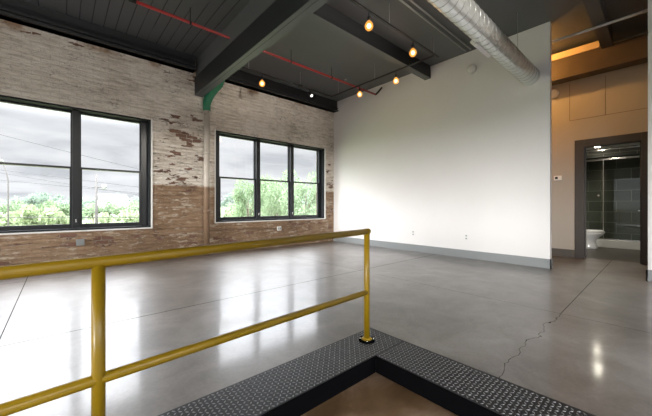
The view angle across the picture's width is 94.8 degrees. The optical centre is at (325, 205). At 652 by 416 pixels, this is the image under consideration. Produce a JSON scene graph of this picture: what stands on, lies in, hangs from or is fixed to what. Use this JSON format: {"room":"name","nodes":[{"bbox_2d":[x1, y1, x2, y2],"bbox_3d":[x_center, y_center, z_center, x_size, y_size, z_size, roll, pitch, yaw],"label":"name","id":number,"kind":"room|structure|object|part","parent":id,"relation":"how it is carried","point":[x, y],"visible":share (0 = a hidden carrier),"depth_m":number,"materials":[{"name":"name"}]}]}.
{"room":"empty loft apartment","nodes":[
{"label":"empty loft apartment","id":0,"kind":"room"},
{"bbox_2d":[0,19,333,265],"bbox_3d":[-3.337,-1.075,6.545,13.500,4.950,0.420,0,0,-42],"label":"wall","id":1,"kind":"structure","parent":0,"point":[38,65],"depth_m":6.18,"materials":[{"name":"brick"}]},
{"bbox_2d":[0,95,152,234],"bbox_3d":[-4.912,-0.657,5.059,3.452,2.225,0.312,0,0,-42],"label":"window","id":2,"kind":"structure","parent":1,"relation":"in","point":[145,171],"depth_m":5.47,"materials":[{"name":"black paint"}]},
{"bbox_3d":[-4.976,-1.196,5.127,0.970,1.048,0.045,0,0,-42],"label":"sash","id":3,"kind":"part","parent":2,"relation":"part of","materials":[{"name":"clear glass"}]},
{"bbox_3d":[-4.943,-0.154,5.090,0.970,1.108,0.045,0,0,-42],"label":"sash","id":4,"kind":"part","parent":2,"relation":"part of","materials":[{"name":"black paint"}]},
{"bbox_3d":[-4.172,-1.196,5.841,0.970,1.048,0.045,0,0,-42],"label":"sash","id":5,"kind":"part","parent":2,"relation":"part of","materials":[{"name":"clear glass"}]},
{"bbox_3d":[-4.139,-0.154,5.803,0.970,1.108,0.045,0,0,-42],"label":"sash","id":6,"kind":"part","parent":2,"relation":"part of","materials":[{"name":"black paint"}]},
{"bbox_2d":[76,239,84,245],"bbox_3d":[-4.359,0.645,5.324,0.115,0.110,0.048,0,0,-42],"label":"wall outlet","id":7,"kind":"object","parent":1,"relation":"attached to","point":[79,242],"visible":1,"depth_m":5.31,"materials":[{"name":"grey paint"}]},
{"bbox_2d":[203,80,224,255],"bbox_3d":[-2.543,-0.933,6.819,0.492,4.065,0.212,0,0,-42],"label":"drain pipe","id":8,"kind":"object","parent":1,"relation":"attached to","point":[208,98],"visible":0.83,"depth_m":6.66,"materials":[{"name":"beige metal"}]},
{"bbox_2d":[153,228,275,233],"bbox_3d":[-2.421,0.580,7.058,2.910,0.063,0.024,0,0,-42],"label":"conduit","id":9,"kind":"object","parent":1,"relation":"attached to","point":[247,228],"visible":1,"depth_m":6.88,"materials":[{"name":"metal"}]},
{"bbox_2d":[215,129,325,222],"bbox_3d":[-1.393,-0.690,8.183,3.422,2.180,0.312,0,0,-42],"label":"window","id":10,"kind":"structure","parent":1,"relation":"in","point":[320,183],"depth_m":8.12,"materials":[{"name":"black paint"}]},
{"bbox_3d":[-2.241,-1.201,7.555,0.970,1.058,0.045,0,0,-42],"label":"sash","id":11,"kind":"part","parent":10,"relation":"part of","materials":[{"name":"clear glass"}]},
{"bbox_3d":[-2.208,-0.181,7.518,0.970,1.053,0.045,0,0,-42],"label":"sash","id":12,"kind":"part","parent":10,"relation":"part of","materials":[{"name":"black paint"}]},
{"bbox_3d":[-1.437,-1.201,8.269,0.970,1.058,0.045,0,0,-42],"label":"sash","id":13,"kind":"part","parent":10,"relation":"part of","materials":[{"name":"black paint"}]},
{"bbox_3d":[-1.404,-0.181,8.231,0.970,1.053,0.045,0,0,-42],"label":"sash","id":14,"kind":"part","parent":10,"relation":"part of","materials":[{"name":"black paint"}]},
{"bbox_3d":[-0.633,-1.201,8.982,0.970,1.058,0.045,0,0,-42],"label":"sash","id":15,"kind":"part","parent":10,"relation":"part of","materials":[{"name":"black paint"}]},
{"bbox_3d":[-0.600,-0.181,8.945,0.970,1.053,0.045,0,0,-42],"label":"sash","id":16,"kind":"part","parent":10,"relation":"part of","materials":[{"name":"black paint"}]},
{"bbox_2d":[0,241,651,415],"bbox_3d":[1.605,1.180,3.765,17.000,0.160,10.300,0,0,-42],"label":"floor","id":17,"kind":"structure","parent":0,"point":[577,332],"depth_m":2.91,"materials":[{"name":"concrete"}]},
{"bbox_2d":[586,229,604,248],"bbox_3d":[6.788,0.682,7.944,0.440,0.835,0.888,0,0,-42],"label":"toilet","id":18,"kind":"object","parent":17,"relation":"on","point":[592,235],"visible":0.39,"depth_m":7.71,"materials":[{"name":"white ceramic"}]},
{"bbox_3d":[6.863,0.631,7.859,0.416,0.031,0.620,0,0,-42],"label":"lid","id":19,"kind":"part","parent":18,"relation":"part of","materials":[{"name":"white ceramic"}]},
{"bbox_2d":[586,145,639,249],"bbox_3d":[7.437,-0.200,7.940,0.275,2.600,1.760,0,0,-42],"label":"shower","id":20,"kind":"object","parent":17,"relation":"on","point":[601,242],"visible":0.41,"depth_m":7.83,"materials":[{"name":"white ceramic"}]},
{"bbox_3d":[7.487,-1.248,7.985,0.050,0.055,1.760,0,0,-42],"label":"rail","id":21,"kind":"part","parent":20,"relation":"part of","materials":[{"name":"silver metal"}]},
{"bbox_3d":[7.487,0.881,7.985,0.060,0.033,1.760,0,0,-42],"label":"rail","id":22,"kind":"part","parent":20,"relation":"part of","materials":[{"name":"silver metal"}]},
{"bbox_2d":[22,0,647,100],"bbox_3d":[0.182,-3.350,2.582,13.500,0.200,11.020,0,0,-42],"label":"ceiling","id":23,"kind":"structure","parent":0,"point":[310,44],"depth_m":5.46,"materials":[{"name":"grey paint"}]},
{"bbox_2d":[0,0,195,72],"bbox_3d":[-5.409,-3.095,4.285,6.800,0.330,0.230,0,0,-42],"label":"ceiling beam","id":24,"kind":"structure","parent":23,"relation":"attached to","point":[20,12],"depth_m":5.31,"materials":[{"name":"black metal"}]},
{"bbox_2d":[128,0,381,94],"bbox_3d":[-1.520,-3.108,5.449,7.962,0.284,0.201,0,0,-42],"label":"pipe","id":25,"kind":"object","parent":23,"relation":"hanging from","point":[189,22],"visible":1,"depth_m":5.22,"materials":[{"name":"red metal"}]},
{"bbox_2d":[195,0,328,96],"bbox_3d":[0.565,-2.849,2.855,0.171,0.802,10.320,0,0,-42],"label":"ceiling beam","id":26,"kind":"structure","parent":23,"relation":"attached to","point":[260,23],"depth_m":4.82,"materials":[{"name":"grey metal"}]},
{"bbox_3d":[0.582,-3.050,2.856,0.138,0.399,10.298,0,0,-42],"label":"plate","id":27,"kind":"part","parent":26,"relation":"part of","materials":[{"name":"grey paint"}]},
{"bbox_2d":[225,70,338,112],"bbox_3d":[-1.187,-3.095,8.032,4.010,0.330,0.230,0,0,-42],"label":"ceiling beam","id":28,"kind":"structure","parent":23,"relation":"attached to","point":[240,78],"depth_m":7.95,"materials":[{"name":"black metal"}]},
{"bbox_2d":[241,0,438,96],"bbox_3d":[0.065,-3.060,5.929,3.070,0.380,2.978,0,0,-42],"label":"track","id":29,"kind":"object","parent":23,"relation":"hanging from","point":[352,1],"visible":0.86,"depth_m":5.92,"materials":[{"name":"black metal"}]},
{"bbox_2d":[259,74,264,86],"bbox_3d":[-1.401,-2.753,6.579,0.128,0.270,0.128,0,0,-42],"label":"lamp","id":30,"kind":"object","parent":29,"relation":"hanging from","point":[261,83],"visible":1,"depth_m":6.54,"materials":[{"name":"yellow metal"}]},
{"bbox_3d":[-1.401,-2.692,6.579,0.128,0.147,0.128,0,0,-42],"label":"bulb","id":31,"kind":"part","parent":30,"relation":"part of","materials":[{"name":"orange glass"}]},
{"bbox_2d":[357,86,361,96],"bbox_3d":[0.811,-2.753,7.220,0.128,0.270,0.128,0,0,-42],"label":"lamp","id":32,"kind":"object","parent":29,"relation":"hanging from","point":[359,94],"visible":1,"depth_m":7.19,"materials":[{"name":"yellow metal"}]},
{"bbox_2d":[365,12,372,30],"bbox_3d":[0.641,-2.753,4.474,0.128,0.270,0.128,0,0,-42],"label":"lamp","id":33,"kind":"object","parent":29,"relation":"hanging from","point":[368,25],"visible":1,"depth_m":4.45,"materials":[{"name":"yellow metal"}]},
{"bbox_3d":[0.641,-2.692,4.474,0.128,0.147,0.128,0,0,-42],"label":"bulb","id":34,"kind":"part","parent":33,"relation":"part of","materials":[{"name":"orange glass"}]},
{"bbox_2d":[393,71,398,83],"bbox_3d":[1.502,-2.753,6.442,0.128,0.270,0.128,0,0,-42],"label":"lamp","id":35,"kind":"object","parent":29,"relation":"hanging from","point":[395,80],"visible":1,"depth_m":6.41,"materials":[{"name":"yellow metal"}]},
{"bbox_3d":[1.502,-2.692,6.442,0.128,0.147,0.128,0,0,-42],"label":"bulb","id":36,"kind":"part","parent":35,"relation":"part of","materials":[{"name":"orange glass"}]},
{"bbox_2d":[409,41,416,56],"bbox_3d":[1.524,-2.753,5.258,0.128,0.270,0.128,0,0,-42],"label":"lamp","id":37,"kind":"object","parent":29,"relation":"hanging from","point":[413,52],"visible":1,"depth_m":5.23,"materials":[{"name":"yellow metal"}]},
{"bbox_3d":[1.524,-2.692,5.258,0.128,0.147,0.128,0,0,-42],"label":"bulb","id":38,"kind":"part","parent":37,"relation":"part of","materials":[{"name":"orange glass"}]},
{"bbox_2d":[307,3,430,79],"bbox_3d":[0.880,-3.113,5.689,4.030,0.294,0.146,0,0,-42],"label":"ceiling beam","id":39,"kind":"structure","parent":23,"relation":"attached to","point":[326,16],"depth_m":5.51,"materials":[{"name":"grey metal"}]},
{"bbox_2d":[399,0,465,51],"bbox_3d":[1.459,-3.215,4.946,3.850,0.027,0.028,0,0,-42],"label":"conduit","id":40,"kind":"object","parent":23,"relation":"attached to","point":[402,1],"visible":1,"depth_m":5.27,"materials":[{"name":"grey metal"}]},
{"bbox_2d":[409,0,470,49],"bbox_3d":[1.526,-3.215,4.871,3.850,0.027,0.028,0,0,-42],"label":"conduit","id":41,"kind":"object","parent":23,"relation":"attached to","point":[411,1],"visible":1,"depth_m":5.25,"materials":[{"name":"grey metal"}]},
{"bbox_2d":[427,0,539,84],"bbox_3d":[1.769,-2.733,3.766,5.255,1.034,0.331,0,0,-42],"label":"spiral duct","id":42,"kind":"object","parent":23,"relation":"hanging from","point":[487,37],"visible":1,"depth_m":4.05,"materials":[{"name":"metal"}]},
{"bbox_2d":[470,40,490,57],"bbox_3d":[2.234,-2.268,4.337,0.520,0.100,0.050,0,-38,-42],"label":"air register","id":43,"kind":"object","parent":42,"relation":"attached to","point":[477,45],"depth_m":4.25,"materials":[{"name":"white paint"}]},
{"bbox_3d":[3.218,-2.883,5.037,0.007,0.734,0.008,0,0,-42],"label":"hanger rod","id":44,"kind":"part","parent":42,"relation":"part of","materials":[{"name":"grey metal"}]},
{"bbox_2d":[582,0,612,48],"bbox_3d":[4.150,-3.130,4.634,3.160,0.260,0.160,0,0,-42],"label":"ceiling beam","id":45,"kind":"structure","parent":23,"relation":"attached to","point":[596,10],"depth_m":4.88,"materials":[{"name":"grey paint"}]},
{"bbox_2d":[301,373,457,415],"bbox_3d":[0.676,1.279,-0.717,3.460,0.122,4.830,0,0,-42],"label":"floor","id":46,"kind":"structure","parent":0,"point":[375,395],"depth_m":1.85,"materials":[{"name":"brown wood"}]},
{"bbox_2d":[158,328,403,415],"bbox_3d":[-0.826,1.151,1.371,3.585,0.129,0.350,0,0,-42],"label":"plate","id":47,"kind":"object","parent":46,"relation":"on","point":[297,386],"visible":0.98,"depth_m":1.87,"materials":[{"name":"black paint"}]},
{"bbox_2d":[0,228,374,415],"bbox_3d":[-0.759,0.636,1.378,3.166,0.905,0.133,0,0,-44],"label":"guard railing","id":48,"kind":"object","parent":47,"relation":"on","point":[99,376],"visible":1,"depth_m":1.26,"materials":[{"name":"yellow metal"}]},
{"bbox_3d":[-0.924,0.659,1.219,0.048,0.842,0.048,0,0,-42],"label":"post","id":49,"kind":"part","parent":48,"relation":"part of","materials":[{"name":"yellow metal"}]},
{"bbox_3d":[-0.783,0.703,1.355,3.100,0.054,0.045,0,0,-44],"label":"rail","id":50,"kind":"part","parent":48,"relation":"part of","materials":[{"name":"yellow metal"}]},
{"bbox_3d":[-0.774,0.226,1.364,3.124,0.085,0.048,0,0,-44],"label":"rail","id":51,"kind":"part","parent":48,"relation":"part of","materials":[{"name":"yellow metal"}]},
{"bbox_3d":[0.331,0.632,2.433,0.048,0.896,0.048,0,0,-42],"label":"post","id":52,"kind":"part","parent":48,"relation":"part of","materials":[{"name":"yellow metal"}]},
{"bbox_3d":[0.331,1.082,2.433,0.132,0.012,0.132,0,0,-42],"label":"plate","id":53,"kind":"part","parent":48,"relation":"part of","materials":[{"name":"black paint"}]},
{"bbox_2d":[376,341,595,415],"bbox_3d":[1.492,1.151,1.191,0.357,0.129,3.000,0,0,-42],"label":"plate","id":54,"kind":"object","parent":46,"relation":"on","point":[461,389],"visible":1,"depth_m":1.84,"materials":[{"name":"black paint"}]},
{"bbox_2d":[334,0,651,269],"bbox_3d":[3.703,-1.075,5.628,0.110,4.350,10.300,0,0,-42],"label":"wall","id":55,"kind":"structure","parent":0,"point":[447,156],"depth_m":6.49,"materials":[{"name":"white paint"}]},
{"bbox_2d":[333,237,552,268],"bbox_3d":[2.138,1.018,7.389,0.146,0.165,5.588,0,0,-42],"label":"baseboard","id":56,"kind":"structure","parent":55,"relation":"attached to","point":[503,258],"depth_m":6.41,"materials":[{"name":"grey paint"}]},
{"bbox_2d":[466,64,476,73],"bbox_3d":[3.018,-2.860,6.250,0.088,0.196,0.196,0,0,-42],"label":"smoke detector","id":57,"kind":"object","parent":55,"relation":"attached to","point":[471,69],"visible":1,"depth_m":6.22,"materials":[{"name":"white paint"}]},
{"bbox_2d":[646,268,651,281],"bbox_3d":[5.935,1.018,3.113,0.146,0.165,3.574,0,0,-42],"label":"baseboard","id":58,"kind":"structure","parent":55,"relation":"attached to","point":[648,272],"depth_m":4.38,"materials":[{"name":"grey paint"}]},
{"bbox_2d":[552,32,647,249],"bbox_3d":[5.258,-1.075,6.541,0.150,4.350,6.400,0,0,-42],"label":"wall","id":59,"kind":"structure","parent":0,"point":[626,88],"depth_m":6.29,"materials":[{"name":"grey paint"}]},
{"bbox_2d":[552,89,558,98],"bbox_3d":[5.030,-2.480,6.632,0.070,0.200,0.200,0,0,-42],"label":"fire alarm strobe","id":60,"kind":"object","parent":59,"relation":"attached to","point":[555,93],"visible":0.62,"depth_m":6.59,"materials":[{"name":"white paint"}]},
{"bbox_2d":[554,175,561,179],"bbox_3d":[5.094,-0.615,6.589,0.033,0.100,0.140,0,0,-42],"label":"thermostat","id":61,"kind":"object","parent":59,"relation":"attached to","point":[555,177],"visible":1,"depth_m":6.57,"materials":[{"name":"white paint"}]},
{"bbox_2d":[552,248,574,257],"bbox_3d":[5.195,1.018,6.484,0.020,0.165,6.200,0,0,-42],"label":"baseboard","id":62,"kind":"structure","parent":59,"relation":"attached to","point":[555,251],"depth_m":6.51,"materials":[{"name":"paint"}]},
{"bbox_2d":[569,76,644,120],"bbox_3d":[5.683,-2.223,5.947,0.004,0.794,1.349,0,0,-42],"label":"trim","id":63,"kind":"structure","parent":59,"relation":"attached to","point":[605,76],"depth_m":6.02,"materials":[{"name":"brown wood"}]},
{"bbox_2d":[586,155,639,239],"bbox_3d":[8.422,-0.210,8.815,0.100,2.620,1.960,0,0,-42],"label":"wall","id":64,"kind":"structure","parent":0,"point":[621,176],"depth_m":8.75,"materials":[{"name":"grey tile"}]},
{"bbox_2d":[586,142,639,149],"bbox_3d":[7.020,-1.570,7.570,3.850,0.100,1.960,0,0,-42],"label":"ceiling","id":65,"kind":"structure","parent":0,"point":[637,143],"depth_m":7.66,"materials":[{"name":"white paint"}]},
{"bbox_2d":[586,145,639,158],"bbox_3d":[7.439,-1.410,7.941,0.230,0.220,1.760,0,0,-42],"label":"trim","id":66,"kind":"structure","parent":65,"relation":"attached to","point":[628,151],"depth_m":7.76,"materials":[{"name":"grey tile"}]},
{"bbox_3d":[7.600,-0.210,6.841,3.750,2.620,0.100,0,0,-42],"label":"wall","id":67,"kind":"structure","parent":0,"visible":0},
{"bbox_2d":[575,131,647,264],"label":"door frame","id":68,"kind":"structure","parent":67,"relation":"in","point":[642,137],"depth_m":6.07,"materials":[{"name":"brown metal"}]},
{"bbox_3d":[2.498,-1.075,8.302,1.640,4.350,0.100,0,0,-42],"label":"wall","id":69,"kind":"structure","parent":0,"visible":0},
{"bbox_2d":[552,34,647,85],"bbox_3d":[4.982,-2.837,6.295,0.290,0.415,6.200,0,0,-42],"label":"header beam","id":70,"kind":"structure","parent":69,"relation":"attached to","point":[633,51],"depth_m":5.77,"materials":[{"name":"brown paint"}]},
{"bbox_2d":[552,41,599,60],"bbox_3d":[4.044,-3.114,7.148,0.060,0.133,3.680,0,0,-42],"label":"board","id":71,"kind":"object","parent":70,"relation":"on","point":[594,45],"visible":0.23,"depth_m":6.01,"materials":[{"name":"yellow wood"}]},
{"bbox_2d":[552,9,647,42],"bbox_3d":[4.051,-2.965,5.469,0.048,0.048,6.200,0,0,-42],"label":"pipe","id":72,"kind":"object","parent":69,"relation":"attached to","point":[645,10],"visible":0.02,"depth_m":4.92,"materials":[{"name":"grey metal"}]},
{"label":"outside","id":73,"kind":"structure","parent":0,"visible":0},
{"bbox_2d":[0,217,138,217],"bbox_3d":[-15.498,0.646,17.000,12.750,0.035,0.040,0,0,0],"label":"cable","id":74,"kind":"object","parent":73,"point":[0,217],"visible":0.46,"depth_m":16.98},
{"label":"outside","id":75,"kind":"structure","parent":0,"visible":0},
{"bbox_2d":[4,180,244,202],"bbox_3d":[-27.754,-2.032,46.000,56.738,5.182,0.053,0,0,0],"label":"overhead wire","id":76,"kind":"object","parent":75,"point":[4,180],"visible":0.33,"depth_m":45.99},
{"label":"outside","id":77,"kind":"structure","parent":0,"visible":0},
{"bbox_2d":[66,215,94,223],"bbox_3d":[-83.584,5.300,214.638,680.000,0.001,408.000,0,0,-42],"label":"ground","id":78,"kind":"structure","parent":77,"point":[85,220],"depth_m":106.12,"materials":[{"name":"white"}]},
{"bbox_2d":[0,160,8,225],"bbox_3d":[-32.307,0.319,29.935,1.178,9.963,0.497,0,0,11],"label":"street lamp","id":79,"kind":"object","parent":78,"relation":"on","point":[0,160],"visible":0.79,"depth_m":29.97,"materials":[{"name":"grey metal"}]},
{"bbox_3d":[-32.130,0.387,30.019,0.869,9.826,0.168,0,0,3],"label":"lamp post","id":80,"kind":"part","parent":79,"relation":"part of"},
{"bbox_2d":[0,211,19,225],"bbox_3d":[-47.360,3.046,45.010,4.856,4.720,5.052,0,0,20],"label":"tree","id":81,"kind":"object","parent":78,"relation":"on","point":[11,214],"visible":0.09,"depth_m":44.51,"materials":[{"name":"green plant"}]},
{"bbox_2d":[0,199,24,213],"bbox_3d":[-67.377,1.856,63.117,4.957,6.895,5.851,0,0,-12],"label":"tree","id":82,"kind":"object","parent":78,"relation":"on","point":[3,208],"visible":0.4,"depth_m":62.77,"materials":[{"name":"green plant"}]},
{"bbox_2d":[0,198,29,205],"bbox_3d":[-84.753,1.502,81.469,5.466,7.602,6.451,0,0,34],"label":"tree","id":83,"kind":"object","parent":78,"relation":"on","point":[1,203],"visible":0.1,"depth_m":80.83,"materials":[{"name":"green plant"}]},
{"bbox_2d":[10,202,37,222],"bbox_3d":[-64.273,2.223,64.545,4.429,6.160,5.227,0,0,-25],"label":"tree","id":84,"kind":"object","parent":78,"relation":"on","point":[16,206],"visible":0.18,"depth_m":62.59,"materials":[{"name":"green plant"}]},
{"bbox_2d":[9,192,39,205],"bbox_3d":[-101.434,0.213,101.953,7.322,10.184,8.642,0,0,27],"label":"tree","id":85,"kind":"object","parent":78,"relation":"on","point":[32,194],"visible":0.12,"depth_m":99.87,"materials":[{"name":"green plant"}]},
{"bbox_2d":[0,204,58,225],"bbox_3d":[-43.413,2.530,43.875,5.970,5.803,6.210,0,0,41],"label":"tree","id":86,"kind":"object","parent":78,"relation":"on","point":[48,212],"visible":0.41,"depth_m":43.54,"materials":[{"name":"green plant"}]},
{"bbox_2d":[22,191,51,206],"bbox_3d":[-79.620,0.422,83.260,8.286,9.765,7.021,0,0,19],"label":"tree","id":87,"kind":"object","parent":78,"relation":"on","point":[43,197],"visible":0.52,"depth_m":82.05,"materials":[{"name":"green plant"}]},
{"bbox_2d":[18,207,66,224],"bbox_3d":[-43.336,2.751,45.722,5.714,5.339,5.493,0,0,37],"label":"tree","id":88,"kind":"object","parent":78,"relation":"on","point":[28,221],"visible":0.22,"depth_m":43.60,"materials":[{"name":"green plant"}]},
{"bbox_2d":[41,199,69,216],"bbox_3d":[-60.184,1.839,68.096,4.981,6.928,5.879,0,0,-5],"label":"tree","id":89,"kind":"object","parent":78,"relation":"on","point":[49,203],"visible":0.5,"depth_m":66.87,"materials":[{"name":"green plant"}]},
{"bbox_2d":[49,194,64,203],"bbox_3d":[-104.069,0.175,114.674,8.706,10.260,7.377,0,0,31],"label":"tree","id":90,"kind":"object","parent":78,"relation":"on","point":[57,197],"visible":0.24,"depth_m":114.88,"materials":[{"name":"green plant"}]},
{"bbox_2d":[55,211,69,223],"bbox_3d":[-41.745,3.063,46.910,4.821,4.686,5.015,0,0,38],"label":"tree","id":91,"kind":"object","parent":78,"relation":"on","point":[60,212],"visible":0.14,"depth_m":46.72,"materials":[{"name":"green plant"}]},
{"bbox_2d":[57,197,87,219],"bbox_3d":[-60.607,1.259,71.324,6.864,8.089,5.816,0,0,-26],"label":"tree","id":92,"kind":"object","parent":78,"relation":"on","point":[59,200],"visible":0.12,"depth_m":70.84,"materials":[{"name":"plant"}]},
{"bbox_2d":[63,204,85,216],"bbox_3d":[-57.516,2.425,69.131,4.138,5.756,4.884,0,0,31],"label":"tree","id":93,"kind":"object","parent":78,"relation":"on","point":[64,210],"visible":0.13,"depth_m":67.61,"materials":[{"name":"green plant"}]},
{"bbox_2d":[82,202,106,222],"bbox_3d":[-50.127,2.108,65.091,5.423,6.390,4.594,0,0,11],"label":"tree","id":94,"kind":"object","parent":78,"relation":"on","point":[89,211],"visible":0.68,"depth_m":64.42,"materials":[{"name":"green plant"}]},
{"bbox_2d":[82,193,106,210],"bbox_3d":[-66.957,0.731,87.860,6.575,9.145,7.760,0,0,31],"label":"tree","id":95,"kind":"object","parent":78,"relation":"on","point":[92,199],"visible":0.13,"depth_m":85.75,"materials":[{"name":"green plant"}]},
{"bbox_2d":[92,173,106,222],"bbox_3d":[-33.258,0.267,44.037,2.204,10.067,0.503,0,0,3],"label":"utility pole","id":96,"kind":"object","parent":78,"relation":"on","point":[96,187],"visible":0.87,"depth_m":43.87,"materials":[{"name":"grey paint"}]},
{"bbox_2d":[4,170,253,200],"bbox_3d":[-26.547,-2.809,44.000,54.272,6.542,0.052,0,0,0],"label":"overhead wire","id":97,"kind":"object","parent":96,"relation":"attached to","point":[4,170],"visible":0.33,"depth_m":43.98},
{"bbox_2d":[86,212,123,223],"bbox_3d":[-33.793,3.131,45.962,4.675,4.544,4.863,0,0,26],"label":"tree","id":98,"kind":"object","parent":78,"relation":"on","point":[101,220],"visible":0.14,"depth_m":45.45,"materials":[{"name":"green plant"}]},
{"bbox_2d":[94,194,128,222],"bbox_3d":[-59.920,1.000,84.000,4.800,8.600,7.000,0,0,31],"label":"house","id":99,"kind":"structure","parent":78,"relation":"on","point":[121,199],"depth_m":82.97,"materials":[{"name":"white paint"}]},
{"bbox_2d":[102,200,120,216],"bbox_3d":[-48.450,1.850,67.983,5.860,6.906,4.965,0,0,24],"label":"tree","id":100,"kind":"object","parent":78,"relation":"on","point":[109,203],"visible":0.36,"depth_m":66.61,"materials":[{"name":"green plant"}]},
{"bbox_2d":[109,209,138,222],"bbox_3d":[-29.536,2.898,45.223,5.176,5.032,5.385,0,0,-36],"label":"tree","id":101,"kind":"object","parent":78,"relation":"on","point":[127,214],"visible":0.32,"depth_m":44.80,"materials":[{"name":"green plant"}]},
{"bbox_2d":[110,200,138,216],"bbox_3d":[-41.849,1.966,62.675,4.798,6.674,5.663,0,0,16],"label":"tree","id":102,"kind":"object","parent":78,"relation":"on","point":[116,209],"visible":0.36,"depth_m":61.23,"materials":[{"name":"green plant"}]},
{"bbox_2d":[129,204,138,214],"bbox_3d":[-36.771,1.879,61.064,5.810,6.847,4.923,0,0,-6],"label":"tree","id":103,"kind":"object","parent":78,"relation":"on","point":[136,208],"visible":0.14,"depth_m":60.36,"materials":[{"name":"green plant"}]},
{"bbox_2d":[131,196,138,204],"bbox_3d":[-54.301,1.093,88.589,6.055,8.422,7.146,0,0,-34],"label":"tree","id":104,"kind":"object","parent":78,"relation":"on","point":[134,198],"visible":0.05,"depth_m":85.95,"materials":[{"name":"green plant"}]},
{"bbox_2d":[221,200,229,206],"bbox_3d":[-32.913,1.367,95.264,5.660,7.873,6.681,0,0,-32],"label":"tree","id":105,"kind":"object","parent":78,"relation":"on","point":[224,202],"visible":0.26,"depth_m":93.70,"materials":[{"name":"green plant"}]},
{"bbox_2d":[221,207,233,216],"bbox_3d":[-15.041,2.751,46.031,5.493,5.339,5.714,0,0,12],"label":"tree","id":106,"kind":"object","parent":78,"relation":"on","point":[227,213],"visible":0.09,"depth_m":45.42,"materials":[{"name":"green plant"}]},
{"bbox_2d":[221,203,235,210],"bbox_3d":[-21.039,2.161,65.952,5.333,6.285,4.518,0,0,17],"label":"tree","id":107,"kind":"object","parent":78,"relation":"on","point":[230,204],"visible":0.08,"depth_m":64.29,"materials":[{"name":"green plant"}]},
{"bbox_2d":[223,192,250,209],"bbox_3d":[-27.954,0.283,95.299,8.521,10.042,7.220,0,0,-24],"label":"tree","id":108,"kind":"object","parent":78,"relation":"on","point":[229,199],"visible":0.27,"depth_m":94.50,"materials":[{"name":"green plant"}]},
{"bbox_2d":[231,179,266,216],"bbox_3d":[-9.232,0.958,36.293,4.734,8.693,4.538,0,0,-6],"label":"tree","id":109,"kind":"object","parent":78,"relation":"on","point":[241,208],"visible":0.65,"depth_m":35.21,"materials":[{"name":"green plant"}]},
{"bbox_2d":[260,169,303,215],"bbox_3d":[-4.691,0.748,29.739,4.757,9.112,4.962,0,0,22],"label":"tree","id":110,"kind":"object","parent":78,"relation":"on","point":[272,205],"visible":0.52,"depth_m":28.73,"materials":[{"name":"green plant"}]},
{"bbox_2d":[278,171,315,215],"bbox_3d":[-1.923,1.115,26.718,4.563,8.379,4.374,0,0,-6],"label":"tree","id":111,"kind":"object","parent":78,"relation":"on","point":[310,209],"visible":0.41,"depth_m":26.09,"materials":[{"name":"green plant"}]},
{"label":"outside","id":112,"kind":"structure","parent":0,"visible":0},
{"bbox_2d":[0,134,136,168],"bbox_3d":[-31.210,-6.491,43.000,29.031,6.693,0.052,0,0,-29],"label":"overhead wire","id":113,"kind":"object","parent":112,"point":[0,134],"visible":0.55,"depth_m":40.55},
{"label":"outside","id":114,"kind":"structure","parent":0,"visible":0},
{"bbox_2d":[2,173,136,194],"bbox_3d":[-35.960,-2.985,45.500,37.901,6.014,0.052,0,0,-2],"label":"overhead wire","id":115,"kind":"object","parent":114,"point":[2,173],"visible":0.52,"depth_m":45.36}
]}

